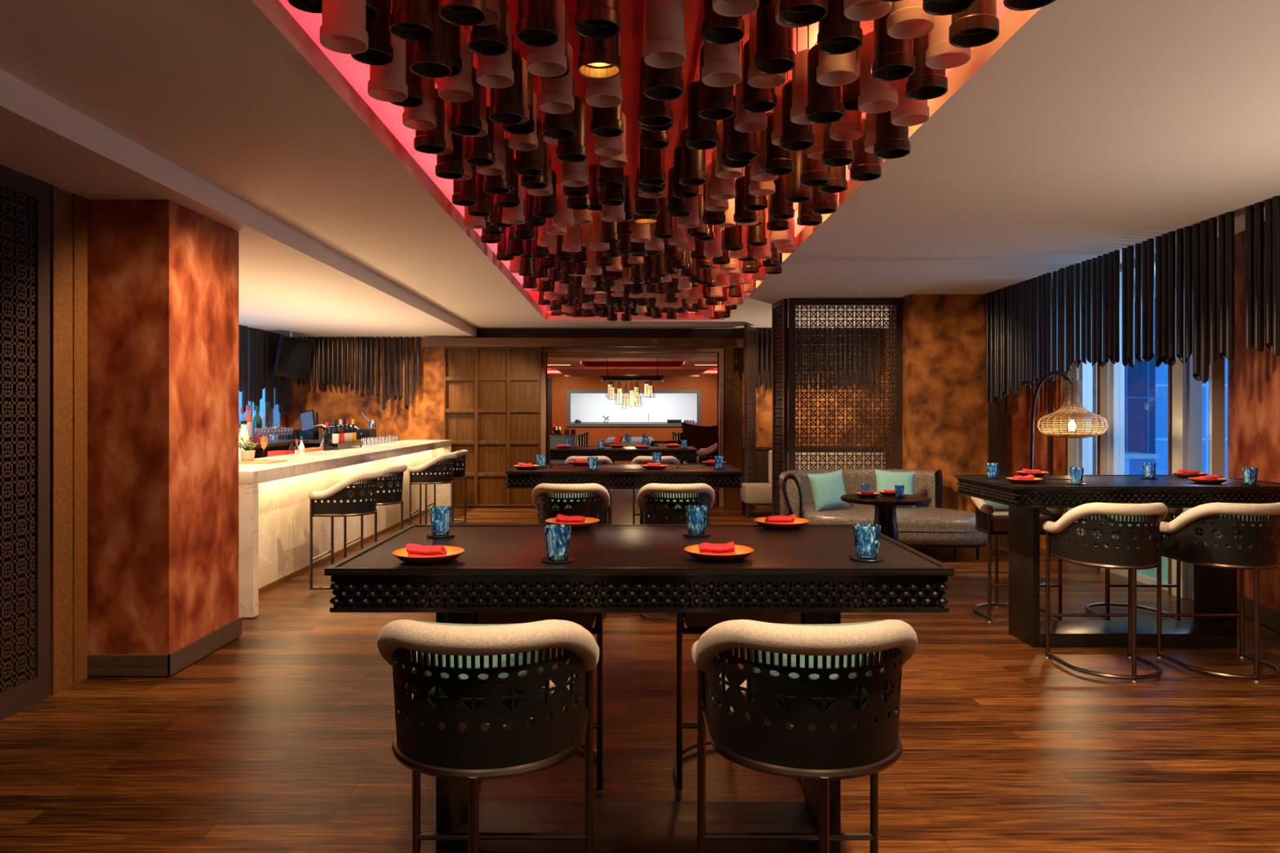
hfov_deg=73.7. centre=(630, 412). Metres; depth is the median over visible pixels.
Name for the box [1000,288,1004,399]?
pole
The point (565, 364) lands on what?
ceiling
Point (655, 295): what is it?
tube
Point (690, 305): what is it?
tube
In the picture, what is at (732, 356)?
trim
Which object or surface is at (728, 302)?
tube
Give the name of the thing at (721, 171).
tube
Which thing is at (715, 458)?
tumbler
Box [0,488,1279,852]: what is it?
floor
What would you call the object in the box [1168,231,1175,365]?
pole
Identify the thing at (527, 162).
tube
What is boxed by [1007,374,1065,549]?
wall
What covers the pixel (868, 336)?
pole
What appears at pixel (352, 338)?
pole
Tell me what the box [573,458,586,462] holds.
napkin
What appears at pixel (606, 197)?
tube
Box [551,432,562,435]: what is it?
tray
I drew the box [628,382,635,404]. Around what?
lantern pendant
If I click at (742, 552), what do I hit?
dinner plate
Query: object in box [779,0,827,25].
tube
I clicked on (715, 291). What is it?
tube
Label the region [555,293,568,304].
tube
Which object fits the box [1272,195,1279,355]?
pole
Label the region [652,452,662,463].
tumbler
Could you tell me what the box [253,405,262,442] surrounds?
liquor bottle
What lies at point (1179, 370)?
trim
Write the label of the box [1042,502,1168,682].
bar stool
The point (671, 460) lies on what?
bar stool
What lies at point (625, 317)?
tube
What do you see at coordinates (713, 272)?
tube
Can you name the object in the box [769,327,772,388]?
pole
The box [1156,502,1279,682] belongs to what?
bar stool
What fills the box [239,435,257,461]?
potted plant
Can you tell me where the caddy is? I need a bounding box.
[294,447,323,452]
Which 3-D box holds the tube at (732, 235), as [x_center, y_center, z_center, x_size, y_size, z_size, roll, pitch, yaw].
[0.793,-1.504,6.570,0.150,0.493,0.150,0,0,-7]
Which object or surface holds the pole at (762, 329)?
hanging from the ceiling at (1085, 130)
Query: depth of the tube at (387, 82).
3.28 m
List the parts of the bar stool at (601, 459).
arm rail, leg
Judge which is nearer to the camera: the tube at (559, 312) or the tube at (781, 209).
the tube at (781, 209)
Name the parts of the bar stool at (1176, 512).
leg, leg, arm rail, leg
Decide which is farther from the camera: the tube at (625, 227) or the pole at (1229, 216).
the tube at (625, 227)
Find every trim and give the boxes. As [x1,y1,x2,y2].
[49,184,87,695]
[422,337,743,347]
[425,328,743,337]
[541,347,724,506]
[546,377,551,463]
[724,347,742,506]
[742,447,884,505]
[987,375,1053,543]
[1065,362,1171,594]
[1067,244,1187,598]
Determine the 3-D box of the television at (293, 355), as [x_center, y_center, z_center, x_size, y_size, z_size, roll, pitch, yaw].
[-5.030,-0.865,12.751,0.171,0.680,0.720,0,0,16]
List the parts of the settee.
arm trim, backrest, seat, leg, arm trim, rail, leg, leg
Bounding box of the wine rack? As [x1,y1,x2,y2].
[330,440,362,449]
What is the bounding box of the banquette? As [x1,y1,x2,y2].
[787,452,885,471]
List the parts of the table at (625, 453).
edge trim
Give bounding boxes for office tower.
[1155,357,1227,476]
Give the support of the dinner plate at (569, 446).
on the table at (625, 453)
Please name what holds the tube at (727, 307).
hanging from the ceiling at (632, 33)
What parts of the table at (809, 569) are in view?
leg, edge trim, leg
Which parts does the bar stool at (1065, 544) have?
leg, seat frame, arm rail, leg, leg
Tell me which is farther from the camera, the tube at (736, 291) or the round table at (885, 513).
the tube at (736, 291)
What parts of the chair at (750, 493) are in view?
leg, leg, seat, backrest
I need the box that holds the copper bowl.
[551,425,562,435]
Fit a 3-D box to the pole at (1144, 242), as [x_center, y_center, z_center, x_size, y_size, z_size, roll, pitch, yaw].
[4.072,-0.874,6.740,0.052,0.951,0.050,0,0,0]
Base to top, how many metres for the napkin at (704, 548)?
0.045 m
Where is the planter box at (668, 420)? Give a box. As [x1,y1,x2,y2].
[666,419,681,422]
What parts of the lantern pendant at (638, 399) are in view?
lamp shade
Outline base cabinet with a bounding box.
[549,434,577,463]
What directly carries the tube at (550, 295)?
hanging from the ceiling at (632, 33)
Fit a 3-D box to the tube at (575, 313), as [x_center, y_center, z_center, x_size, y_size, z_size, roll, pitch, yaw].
[-0.741,-1.535,11.746,0.150,0.431,0.150,0,0,-2]
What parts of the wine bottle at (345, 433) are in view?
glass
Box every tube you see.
[287,0,322,13]
[319,0,368,53]
[350,0,393,65]
[365,0,378,21]
[367,33,408,102]
[388,0,434,41]
[389,40,422,106]
[402,75,436,129]
[408,0,451,78]
[413,88,446,153]
[431,78,453,155]
[435,133,464,179]
[437,26,473,102]
[438,0,486,26]
[446,23,462,76]
[448,26,481,135]
[452,164,477,206]
[454,135,472,180]
[462,206,485,228]
[464,51,488,137]
[465,105,494,166]
[466,0,508,56]
[467,168,491,216]
[475,10,514,88]
[476,0,500,25]
[476,122,505,175]
[480,228,500,243]
[483,138,511,194]
[483,193,504,235]
[484,193,492,226]
[488,3,524,124]
[492,194,514,226]
[494,132,519,207]
[496,226,513,260]
[502,48,534,134]
[502,149,524,224]
[503,137,514,190]
[505,226,524,256]
[507,224,519,239]
[508,92,537,151]
[508,256,519,273]
[512,34,528,124]
[514,117,543,175]
[514,187,534,239]
[515,0,559,47]
[518,256,535,275]
[520,133,548,189]
[520,240,533,257]
[522,275,537,288]
[524,187,546,226]
[526,0,566,76]
[526,110,552,195]
[530,226,549,257]
[530,277,537,291]
[532,257,548,278]
[533,169,557,217]
[537,217,556,247]
[537,278,551,291]
[537,291,550,305]
[538,253,555,268]
[539,4,568,78]
[539,41,574,114]
[541,268,548,280]
[542,75,575,139]
[542,134,557,144]
[543,291,555,300]
[546,170,566,235]
[546,300,557,311]
[547,268,562,281]
[548,246,555,253]
[549,293,561,310]
[550,280,555,291]
[551,182,574,226]
[551,311,561,315]
[552,253,560,271]
[554,281,568,293]
[555,43,587,162]
[555,235,573,261]
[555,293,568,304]
[556,304,567,314]
[559,273,573,283]
[560,160,587,186]
[560,261,577,274]
[560,293,565,297]
[561,223,581,252]
[561,304,572,312]
[563,160,588,196]
[564,283,577,299]
[564,298,575,306]
[566,163,590,209]
[568,274,582,275]
[570,227,586,262]
[570,303,582,316]
[571,275,585,288]
[572,288,584,303]
[573,208,592,224]
[574,0,620,39]
[574,252,586,274]
[575,303,586,311]
[577,0,621,79]
[578,287,591,302]
[580,210,595,247]
[581,274,595,287]
[581,301,593,309]
[583,308,595,316]
[585,34,622,107]
[585,287,598,293]
[586,247,602,275]
[587,153,602,210]
[590,209,609,250]
[590,268,605,280]
[590,293,594,301]
[591,75,623,137]
[591,301,602,312]
[593,280,606,293]
[593,293,606,303]
[594,134,623,155]
[595,250,613,266]
[597,155,623,189]
[597,303,609,306]
[599,166,624,205]
[599,306,609,317]
[600,111,627,168]
[600,179,625,222]
[600,209,620,243]
[600,268,614,287]
[602,234,621,257]
[604,293,617,304]
[605,253,622,271]
[606,287,615,293]
[607,304,618,310]
[607,310,617,320]
[608,270,622,279]
[610,280,623,291]
[611,291,623,297]
[613,296,625,306]
[613,306,624,313]
[619,196,634,234]
[619,267,633,284]
[620,234,630,253]
[621,291,633,304]
[621,307,631,321]
[622,175,633,221]
[622,253,635,267]
[622,284,630,292]
[622,304,633,308]
[627,253,644,263]
[628,297,638,306]
[628,306,639,315]
[629,240,647,256]
[629,282,643,294]
[629,293,640,297]
[630,201,651,242]
[630,263,644,283]
[634,182,657,223]
[635,167,659,215]
[635,306,647,312]
[636,297,648,306]
[637,55,672,126]
[637,312,644,316]
[638,133,666,185]
[638,151,663,198]
[639,182,665,192]
[640,116,673,131]
[640,128,669,149]
[640,277,654,284]
[640,284,653,297]
[641,255,655,277]
[643,63,684,100]
[644,0,686,68]
[644,222,664,250]
[644,307,655,316]
[645,282,659,293]
[645,297,656,307]
[647,249,659,255]
[647,276,662,282]
[651,248,667,276]
[652,293,658,297]
[652,306,663,311]
[652,311,662,318]
[654,171,675,239]
[655,282,667,293]
[655,293,667,306]
[660,307,671,312]
[662,196,672,248]
[662,244,680,259]
[662,274,671,282]
[665,282,677,302]
[666,120,692,217]
[666,259,679,274]
[666,306,678,310]
[666,310,676,319]
[667,274,681,293]
[668,217,688,244]
[670,297,682,307]
[671,251,688,268]
[671,268,686,278]
[672,107,698,198]
[675,289,688,297]
[675,306,685,312]
[676,228,695,251]
[677,185,699,228]
[677,276,692,289]
[678,309,688,318]
[679,81,706,186]
[680,251,696,276]
[681,288,690,298]
[681,298,688,306]
[683,303,694,309]
[685,30,718,149]
[685,298,697,303]
[687,185,708,236]
[687,308,698,311]
[688,258,703,282]
[690,239,707,258]
[690,284,703,298]
[691,282,698,286]
[692,298,703,308]
[693,309,703,315]
[694,224,714,240]
[695,257,712,267]
[697,45,735,119]
[697,268,711,284]
[697,298,709,310]
[701,40,742,87]
[702,0,744,44]
[702,147,725,224]
[702,257,718,269]
[702,284,711,298]
[702,305,714,317]
[703,224,722,257]
[704,146,728,211]
[704,275,716,287]
[705,297,717,305]
[709,305,719,319]
[710,148,735,199]
[710,264,724,275]
[710,286,723,297]
[712,0,759,17]
[712,229,729,264]
[714,301,725,311]
[715,121,743,178]
[715,197,735,227]
[715,274,729,287]
[715,287,727,301]
[719,305,730,318]
[720,119,751,168]
[720,250,736,270]
[720,288,733,305]
[723,222,742,250]
[724,258,740,275]
[724,275,737,288]
[724,305,737,310]
[725,41,758,160]
[728,225,747,258]
[728,284,742,297]
[729,260,744,284]
[730,284,742,305]
[733,63,767,132]
[733,176,756,222]
[736,210,759,225]
[737,226,755,261]
[741,40,776,112]
[742,164,767,210]
[742,258,758,273]
[742,273,755,293]
[743,273,751,284]
[745,209,763,226]
[746,208,767,245]
[747,9,786,88]
[748,164,775,195]
[750,131,778,181]
[751,258,766,280]
[752,222,771,258]
[754,0,795,74]
[757,0,772,8]
[757,258,761,267]
[759,111,773,170]
[762,242,779,266]
[763,113,794,175]
[764,253,782,274]
[766,194,789,231]
[769,174,794,219]
[769,218,791,243]
[771,71,791,146]
[773,217,794,247]
[775,0,812,27]
[777,218,795,253]
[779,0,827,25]
[780,27,814,151]
[784,150,811,202]
[790,25,813,124]
[796,202,800,225]
[799,186,822,226]
[800,149,829,186]
[805,44,844,124]
[807,123,823,159]
[811,186,836,213]
[816,21,857,86]
[817,0,862,54]
[818,165,847,193]
[822,122,853,166]
[829,109,863,141]
[842,35,864,110]
[843,0,891,21]
[847,111,865,169]
[849,112,881,181]
[857,31,897,113]
[864,112,875,153]
[871,13,915,80]
[874,110,910,159]
[879,0,901,1]
[886,0,933,39]
[890,77,929,126]
[906,33,947,100]
[922,0,976,15]
[925,14,970,69]
[948,0,999,47]
[1003,0,1055,10]
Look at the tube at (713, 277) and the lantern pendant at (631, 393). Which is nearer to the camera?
the tube at (713, 277)
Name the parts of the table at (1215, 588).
leg, edge trim, leg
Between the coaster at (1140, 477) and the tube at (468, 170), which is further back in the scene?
the coaster at (1140, 477)
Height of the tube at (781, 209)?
0.531 m
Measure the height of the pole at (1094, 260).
0.949 m
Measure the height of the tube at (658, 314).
0.404 m
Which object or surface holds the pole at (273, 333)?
hanging from the ceiling at (290, 281)
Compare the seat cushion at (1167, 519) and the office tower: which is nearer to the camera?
the seat cushion at (1167, 519)
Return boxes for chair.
[576,435,600,463]
[577,434,602,463]
[580,433,584,446]
[582,431,604,463]
[586,431,588,446]
[673,431,677,440]
[675,433,678,444]
[681,422,717,463]
[683,435,685,463]
[740,450,772,518]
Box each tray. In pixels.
[239,459,287,463]
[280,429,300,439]
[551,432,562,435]
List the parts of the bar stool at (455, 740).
leg, leg, arm rail, seat frame, leg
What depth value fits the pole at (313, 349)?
13.60 m
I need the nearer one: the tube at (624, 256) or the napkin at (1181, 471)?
the napkin at (1181, 471)
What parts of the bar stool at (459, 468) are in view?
leg, leg, seat frame, arm rail, leg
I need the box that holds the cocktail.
[258,436,268,449]
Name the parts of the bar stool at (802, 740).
leg, seat frame, arm rail, leg, leg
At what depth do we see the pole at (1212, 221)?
5.91 m
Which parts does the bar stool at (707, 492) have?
leg, arm rail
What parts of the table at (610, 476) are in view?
edge trim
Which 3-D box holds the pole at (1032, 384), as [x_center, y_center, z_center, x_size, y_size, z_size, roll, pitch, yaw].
[4.065,-0.795,8.627,0.053,1.110,0.052,0,0,0]
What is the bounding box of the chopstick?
[1042,479,1070,479]
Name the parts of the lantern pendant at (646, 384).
lamp shade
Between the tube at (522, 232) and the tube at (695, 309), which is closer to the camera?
the tube at (522, 232)
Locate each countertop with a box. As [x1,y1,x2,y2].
[239,440,451,484]
[248,438,396,458]
[249,438,396,448]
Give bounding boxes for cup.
[368,420,377,429]
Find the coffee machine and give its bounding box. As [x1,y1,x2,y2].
[321,412,377,439]
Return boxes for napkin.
[405,543,447,556]
[518,462,533,466]
[555,514,585,523]
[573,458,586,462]
[646,462,661,466]
[698,541,735,555]
[706,458,720,462]
[764,514,795,523]
[860,490,873,493]
[883,488,897,493]
[1012,474,1034,479]
[1022,468,1041,472]
[1177,469,1199,474]
[1195,474,1218,479]
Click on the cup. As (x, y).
(372, 424)
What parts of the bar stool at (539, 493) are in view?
arm rail, leg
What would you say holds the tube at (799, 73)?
hanging from the ceiling at (632, 33)
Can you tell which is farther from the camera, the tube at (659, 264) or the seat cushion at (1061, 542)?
the tube at (659, 264)
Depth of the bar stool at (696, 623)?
3.36 m
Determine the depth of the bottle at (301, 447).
9.33 m
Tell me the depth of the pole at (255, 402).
12.26 m
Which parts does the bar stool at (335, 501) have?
leg, leg, seat frame, arm rail, leg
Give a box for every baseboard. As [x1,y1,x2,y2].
[88,617,242,675]
[1007,534,1279,632]
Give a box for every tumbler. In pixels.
[429,506,452,535]
[535,454,546,466]
[544,524,571,560]
[564,438,571,445]
[586,457,598,470]
[597,440,604,448]
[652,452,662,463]
[680,440,687,448]
[685,505,707,534]
[714,455,724,468]
[853,523,880,559]
[860,483,870,491]
[894,484,904,497]
[986,462,999,478]
[1069,466,1084,484]
[1142,462,1156,478]
[1241,467,1257,484]
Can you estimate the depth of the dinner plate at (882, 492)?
7.69 m
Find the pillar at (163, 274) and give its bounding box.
[87,199,239,677]
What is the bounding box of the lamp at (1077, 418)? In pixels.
[1029,370,1108,584]
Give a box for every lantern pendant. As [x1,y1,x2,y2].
[605,381,614,397]
[607,380,616,399]
[614,381,623,403]
[621,385,631,408]
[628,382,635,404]
[633,381,640,400]
[634,380,642,406]
[641,382,651,397]
[644,380,655,397]
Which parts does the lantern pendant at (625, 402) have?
lamp shade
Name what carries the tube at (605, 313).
hanging from the ceiling at (632, 33)
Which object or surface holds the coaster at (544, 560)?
on the table at (809, 569)
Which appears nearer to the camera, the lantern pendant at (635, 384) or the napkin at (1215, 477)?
the napkin at (1215, 477)
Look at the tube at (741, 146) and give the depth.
3.98 m
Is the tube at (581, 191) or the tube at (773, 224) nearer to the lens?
the tube at (581, 191)
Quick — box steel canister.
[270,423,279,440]
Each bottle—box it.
[239,407,243,427]
[239,421,248,459]
[244,404,252,442]
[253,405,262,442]
[253,423,262,443]
[262,414,266,436]
[288,438,294,453]
[294,439,300,453]
[298,435,304,453]
[323,422,330,450]
[332,419,338,447]
[337,419,343,443]
[342,419,347,442]
[346,419,351,442]
[351,418,355,441]
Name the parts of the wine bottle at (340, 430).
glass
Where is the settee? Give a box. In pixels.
[778,468,987,562]
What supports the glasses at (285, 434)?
on the countertop at (281, 445)
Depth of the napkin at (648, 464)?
6.75 m
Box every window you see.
[244,400,281,429]
[566,390,700,426]
[1080,276,1092,536]
[1111,255,1168,591]
[1124,297,1155,453]
[1187,237,1225,599]
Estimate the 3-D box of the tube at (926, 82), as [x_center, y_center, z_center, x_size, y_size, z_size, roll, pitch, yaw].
[1.123,-1.480,3.231,0.150,0.540,0.150,0,0,-7]
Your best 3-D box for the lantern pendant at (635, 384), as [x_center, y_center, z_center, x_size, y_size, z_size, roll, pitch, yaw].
[0.113,-0.375,15.350,0.158,0.405,0.158,0,0,-34]
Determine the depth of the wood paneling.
13.46 m
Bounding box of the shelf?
[570,422,696,423]
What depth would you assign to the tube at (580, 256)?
7.28 m
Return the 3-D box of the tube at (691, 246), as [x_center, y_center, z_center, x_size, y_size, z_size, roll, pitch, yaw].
[0.457,-1.538,6.962,0.150,0.423,0.150,0,0,-9]
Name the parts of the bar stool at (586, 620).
leg, seat frame, leg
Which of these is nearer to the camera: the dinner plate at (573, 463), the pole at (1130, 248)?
the pole at (1130, 248)
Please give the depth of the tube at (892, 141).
3.63 m
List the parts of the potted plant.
pot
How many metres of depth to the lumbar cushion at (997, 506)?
6.39 m
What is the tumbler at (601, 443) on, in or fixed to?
on the coaster
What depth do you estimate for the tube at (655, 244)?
6.46 m
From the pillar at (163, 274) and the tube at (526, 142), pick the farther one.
the pillar at (163, 274)
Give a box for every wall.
[4,196,22,682]
[265,401,288,439]
[288,328,882,502]
[546,376,717,463]
[570,393,697,422]
[884,327,888,469]
[889,294,987,543]
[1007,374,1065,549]
[1227,221,1279,612]
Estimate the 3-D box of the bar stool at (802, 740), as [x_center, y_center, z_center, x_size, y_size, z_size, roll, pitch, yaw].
[0.460,1.003,2.247,0.572,0.994,0.531,0,0,0]
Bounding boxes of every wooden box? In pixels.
[564,429,568,435]
[570,429,575,435]
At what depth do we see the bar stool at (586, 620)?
3.36 m
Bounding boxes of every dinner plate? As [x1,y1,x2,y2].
[391,545,464,564]
[513,464,540,470]
[545,516,599,529]
[555,445,572,448]
[568,461,593,465]
[608,444,625,447]
[633,445,650,448]
[641,464,667,469]
[665,444,680,447]
[684,543,754,562]
[701,461,726,465]
[754,516,809,529]
[855,492,879,497]
[879,490,902,495]
[1005,477,1042,484]
[1016,471,1048,476]
[1171,471,1208,477]
[1187,477,1228,484]
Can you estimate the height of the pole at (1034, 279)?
1.061 m
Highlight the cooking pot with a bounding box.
[574,419,581,423]
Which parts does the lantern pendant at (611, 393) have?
lamp shade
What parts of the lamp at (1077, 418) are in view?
bulb, lamp shade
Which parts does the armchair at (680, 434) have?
armrest, armrest, leg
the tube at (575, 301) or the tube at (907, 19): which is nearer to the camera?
the tube at (907, 19)
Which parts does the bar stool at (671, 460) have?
leg, arm rail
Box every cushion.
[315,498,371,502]
[408,673,575,730]
[412,620,550,708]
[477,612,595,626]
[546,493,593,515]
[644,515,702,519]
[653,493,700,515]
[683,612,801,626]
[719,673,887,730]
[745,620,882,708]
[807,469,849,511]
[874,468,915,508]
[983,499,1008,510]
[985,511,1056,531]
[1056,537,1152,548]
[1090,514,1151,540]
[1162,516,1173,522]
[1168,536,1268,548]
[1210,514,1271,539]
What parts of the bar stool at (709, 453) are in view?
arm rail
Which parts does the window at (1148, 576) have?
spandrel panel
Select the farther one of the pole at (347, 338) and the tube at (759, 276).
the pole at (347, 338)
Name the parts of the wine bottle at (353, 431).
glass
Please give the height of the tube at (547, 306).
0.406 m
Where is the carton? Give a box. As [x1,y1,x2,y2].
[267,450,293,457]
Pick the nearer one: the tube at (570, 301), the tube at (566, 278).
the tube at (566, 278)
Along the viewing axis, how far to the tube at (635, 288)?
9.35 m
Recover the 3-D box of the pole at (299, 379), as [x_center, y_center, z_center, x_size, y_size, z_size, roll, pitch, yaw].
[-5.280,-0.810,13.626,0.053,0.790,0.051,0,0,0]
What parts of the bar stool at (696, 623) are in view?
leg, seat frame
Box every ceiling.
[0,0,1279,328]
[0,68,476,337]
[279,0,1009,312]
[546,353,717,376]
[546,357,717,370]
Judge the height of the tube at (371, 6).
0.381 m
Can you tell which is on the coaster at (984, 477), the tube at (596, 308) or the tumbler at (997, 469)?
the tumbler at (997, 469)
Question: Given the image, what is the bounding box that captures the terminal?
[298,409,319,439]
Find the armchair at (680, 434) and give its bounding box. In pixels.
[650,431,683,463]
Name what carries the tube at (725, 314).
hanging from the ceiling at (632, 33)
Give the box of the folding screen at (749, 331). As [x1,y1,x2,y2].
[744,324,755,513]
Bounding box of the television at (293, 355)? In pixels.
[272,331,313,377]
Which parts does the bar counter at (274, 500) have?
panel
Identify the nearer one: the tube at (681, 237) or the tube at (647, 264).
the tube at (681, 237)
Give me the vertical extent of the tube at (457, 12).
0.498 m
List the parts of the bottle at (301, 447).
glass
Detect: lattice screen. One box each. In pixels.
[0,164,49,720]
[772,298,787,515]
[788,297,902,471]
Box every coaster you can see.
[426,532,455,538]
[541,556,574,564]
[682,531,710,537]
[849,555,884,562]
[984,477,1000,479]
[1067,482,1085,484]
[1140,477,1158,479]
[1240,483,1260,485]
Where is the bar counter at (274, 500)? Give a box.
[239,440,451,617]
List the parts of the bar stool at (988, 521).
leg, leg, seat frame, arm rail, leg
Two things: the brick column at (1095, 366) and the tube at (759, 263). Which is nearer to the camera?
the tube at (759, 263)
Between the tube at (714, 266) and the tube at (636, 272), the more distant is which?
the tube at (636, 272)
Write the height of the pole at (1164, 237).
0.985 m
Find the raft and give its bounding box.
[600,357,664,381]
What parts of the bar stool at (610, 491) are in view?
leg, arm rail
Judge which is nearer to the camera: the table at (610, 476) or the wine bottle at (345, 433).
the table at (610, 476)
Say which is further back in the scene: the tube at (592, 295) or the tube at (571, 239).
the tube at (592, 295)
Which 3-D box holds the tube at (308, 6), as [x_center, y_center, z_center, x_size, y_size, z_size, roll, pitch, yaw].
[-1.094,-1.575,2.921,0.150,0.350,0.150,0,0,-15]
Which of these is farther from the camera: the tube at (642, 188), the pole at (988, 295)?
the pole at (988, 295)
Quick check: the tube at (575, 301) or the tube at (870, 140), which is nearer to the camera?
the tube at (870, 140)
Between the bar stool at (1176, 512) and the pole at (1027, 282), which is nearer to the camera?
the bar stool at (1176, 512)
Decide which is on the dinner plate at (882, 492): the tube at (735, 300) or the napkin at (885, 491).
the napkin at (885, 491)
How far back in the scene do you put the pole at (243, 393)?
11.88 m
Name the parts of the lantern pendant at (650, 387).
lamp shade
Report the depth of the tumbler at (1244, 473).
5.25 m
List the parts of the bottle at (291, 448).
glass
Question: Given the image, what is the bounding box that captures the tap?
[313,423,329,447]
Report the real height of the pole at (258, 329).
1.219 m
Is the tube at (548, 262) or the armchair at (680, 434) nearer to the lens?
the tube at (548, 262)
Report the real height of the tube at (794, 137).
0.563 m
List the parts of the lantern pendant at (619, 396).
lamp shade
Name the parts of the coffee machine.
spout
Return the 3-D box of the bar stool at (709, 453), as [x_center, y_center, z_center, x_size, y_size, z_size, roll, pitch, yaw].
[1.401,1.003,14.550,0.531,0.994,0.572,0,0,0]
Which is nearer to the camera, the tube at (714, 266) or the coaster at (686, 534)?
the coaster at (686, 534)
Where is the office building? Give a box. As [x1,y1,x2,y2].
[1124,451,1159,475]
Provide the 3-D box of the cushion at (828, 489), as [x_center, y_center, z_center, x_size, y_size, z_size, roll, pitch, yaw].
[2.118,0.835,9.100,0.474,0.444,0.191,0,0,-22]
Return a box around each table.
[324,524,955,852]
[505,463,743,510]
[547,446,697,524]
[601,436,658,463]
[840,493,931,541]
[955,475,1279,648]
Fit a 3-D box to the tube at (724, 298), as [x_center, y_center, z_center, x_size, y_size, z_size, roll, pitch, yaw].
[1.080,-1.540,10.138,0.150,0.420,0.150,0,0,2]
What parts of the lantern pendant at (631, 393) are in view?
lamp shade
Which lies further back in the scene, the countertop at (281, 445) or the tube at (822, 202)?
the countertop at (281, 445)
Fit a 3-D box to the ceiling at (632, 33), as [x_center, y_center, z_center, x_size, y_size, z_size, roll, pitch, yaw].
[0.065,-1.627,6.725,3.390,0.345,12.150,0,0,0]
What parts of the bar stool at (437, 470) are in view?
leg, leg, seat frame, arm rail, leg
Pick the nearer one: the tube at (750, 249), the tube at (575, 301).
the tube at (750, 249)
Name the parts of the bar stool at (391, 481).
leg, leg, arm rail, seat frame, leg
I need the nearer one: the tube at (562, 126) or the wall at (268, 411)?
the tube at (562, 126)
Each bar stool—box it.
[307,469,382,591]
[343,463,407,558]
[377,619,599,852]
[408,452,457,524]
[425,449,468,524]
[470,612,604,793]
[531,483,609,619]
[564,456,612,524]
[593,488,613,524]
[631,456,679,524]
[637,483,715,622]
[673,612,804,793]
[691,619,917,852]
[696,442,717,501]
[970,496,1064,622]
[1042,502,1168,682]
[1084,507,1182,620]
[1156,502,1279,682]
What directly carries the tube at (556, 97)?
hanging from the ceiling at (632, 33)
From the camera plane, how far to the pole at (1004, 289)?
9.21 m
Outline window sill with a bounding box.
[570,422,697,423]
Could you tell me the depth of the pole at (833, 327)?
13.57 m
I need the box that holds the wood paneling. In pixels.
[444,346,541,506]
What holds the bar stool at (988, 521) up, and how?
on the floor
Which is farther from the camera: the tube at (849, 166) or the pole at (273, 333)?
the pole at (273, 333)
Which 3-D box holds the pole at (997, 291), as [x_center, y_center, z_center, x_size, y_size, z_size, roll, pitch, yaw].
[4.058,-0.732,9.401,0.051,1.235,0.050,0,0,0]
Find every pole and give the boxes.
[239,324,240,390]
[239,325,242,391]
[241,325,245,414]
[245,326,248,405]
[248,327,251,401]
[250,328,254,404]
[253,328,257,410]
[257,328,259,411]
[259,329,262,399]
[262,329,264,389]
[262,330,266,389]
[265,330,269,403]
[268,331,270,401]
[268,332,271,408]
[271,332,274,408]
[274,333,275,388]
[274,333,278,405]
[277,333,279,406]
[278,334,282,414]
[282,334,284,415]
[284,335,285,412]
[284,335,288,414]
[288,377,290,413]
[297,337,301,386]
[302,337,306,385]
[306,337,311,385]
[311,337,315,386]
[317,337,320,385]
[320,336,324,386]
[326,337,330,387]
[331,337,334,386]
[336,337,339,386]
[340,336,344,386]
[346,337,349,386]
[351,337,354,388]
[355,337,359,391]
[360,336,364,390]
[364,337,368,391]
[369,337,373,395]
[375,336,378,396]
[382,337,385,410]
[387,336,391,399]
[393,336,396,401]
[399,336,402,400]
[404,336,408,409]
[410,336,413,399]
[416,336,420,386]
[743,327,744,382]
[755,327,759,389]
[760,327,764,386]
[764,327,768,390]
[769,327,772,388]
[787,327,788,382]
[795,327,797,386]
[799,327,803,388]
[804,327,806,388]
[808,327,812,386]
[813,327,817,388]
[820,327,822,390]
[823,327,827,387]
[829,327,831,390]
[833,327,836,386]
[838,327,842,387]
[844,327,846,388]
[848,327,852,386]
[853,327,855,384]
[857,327,861,388]
[862,327,866,388]
[866,327,870,388]
[872,327,875,388]
[877,327,881,387]
[986,293,990,403]
[990,291,993,404]
[993,290,996,401]
[995,289,1000,401]
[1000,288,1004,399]
[1002,287,1006,396]
[1006,286,1010,396]
[1008,284,1014,395]
[1014,284,1019,394]
[1017,282,1022,391]
[1021,280,1026,387]
[1025,280,1029,385]
[1029,278,1035,388]
[1032,277,1037,383]
[1037,275,1041,382]
[1041,274,1045,378]
[1045,272,1052,378]
[1052,271,1057,381]
[1057,269,1061,379]
[1059,267,1066,373]
[1066,266,1071,373]
[1069,264,1075,368]
[1075,262,1080,369]
[1081,261,1087,364]
[1086,259,1091,363]
[1091,257,1097,366]
[1097,255,1102,366]
[1102,253,1109,367]
[1108,251,1115,364]
[1113,249,1119,362]
[1121,247,1128,366]
[1127,245,1133,368]
[1134,243,1142,362]
[1142,240,1149,361]
[1146,238,1154,360]
[1155,235,1162,367]
[1161,233,1168,364]
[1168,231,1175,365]
[1176,228,1183,363]
[1184,226,1192,363]
[1192,223,1200,381]
[1200,220,1208,382]
[1208,217,1217,364]
[1218,214,1226,358]
[1225,211,1234,360]
[1244,205,1253,348]
[1253,202,1263,352]
[1265,199,1273,352]
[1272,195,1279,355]
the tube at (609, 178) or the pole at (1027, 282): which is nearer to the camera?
the tube at (609, 178)
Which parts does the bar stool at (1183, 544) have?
leg, arm rail, seat frame, leg, leg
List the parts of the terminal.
casing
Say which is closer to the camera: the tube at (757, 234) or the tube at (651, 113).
the tube at (651, 113)
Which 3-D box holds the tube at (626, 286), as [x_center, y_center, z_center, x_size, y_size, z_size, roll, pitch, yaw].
[-0.023,-1.563,9.698,0.150,0.373,0.150,0,0,30]

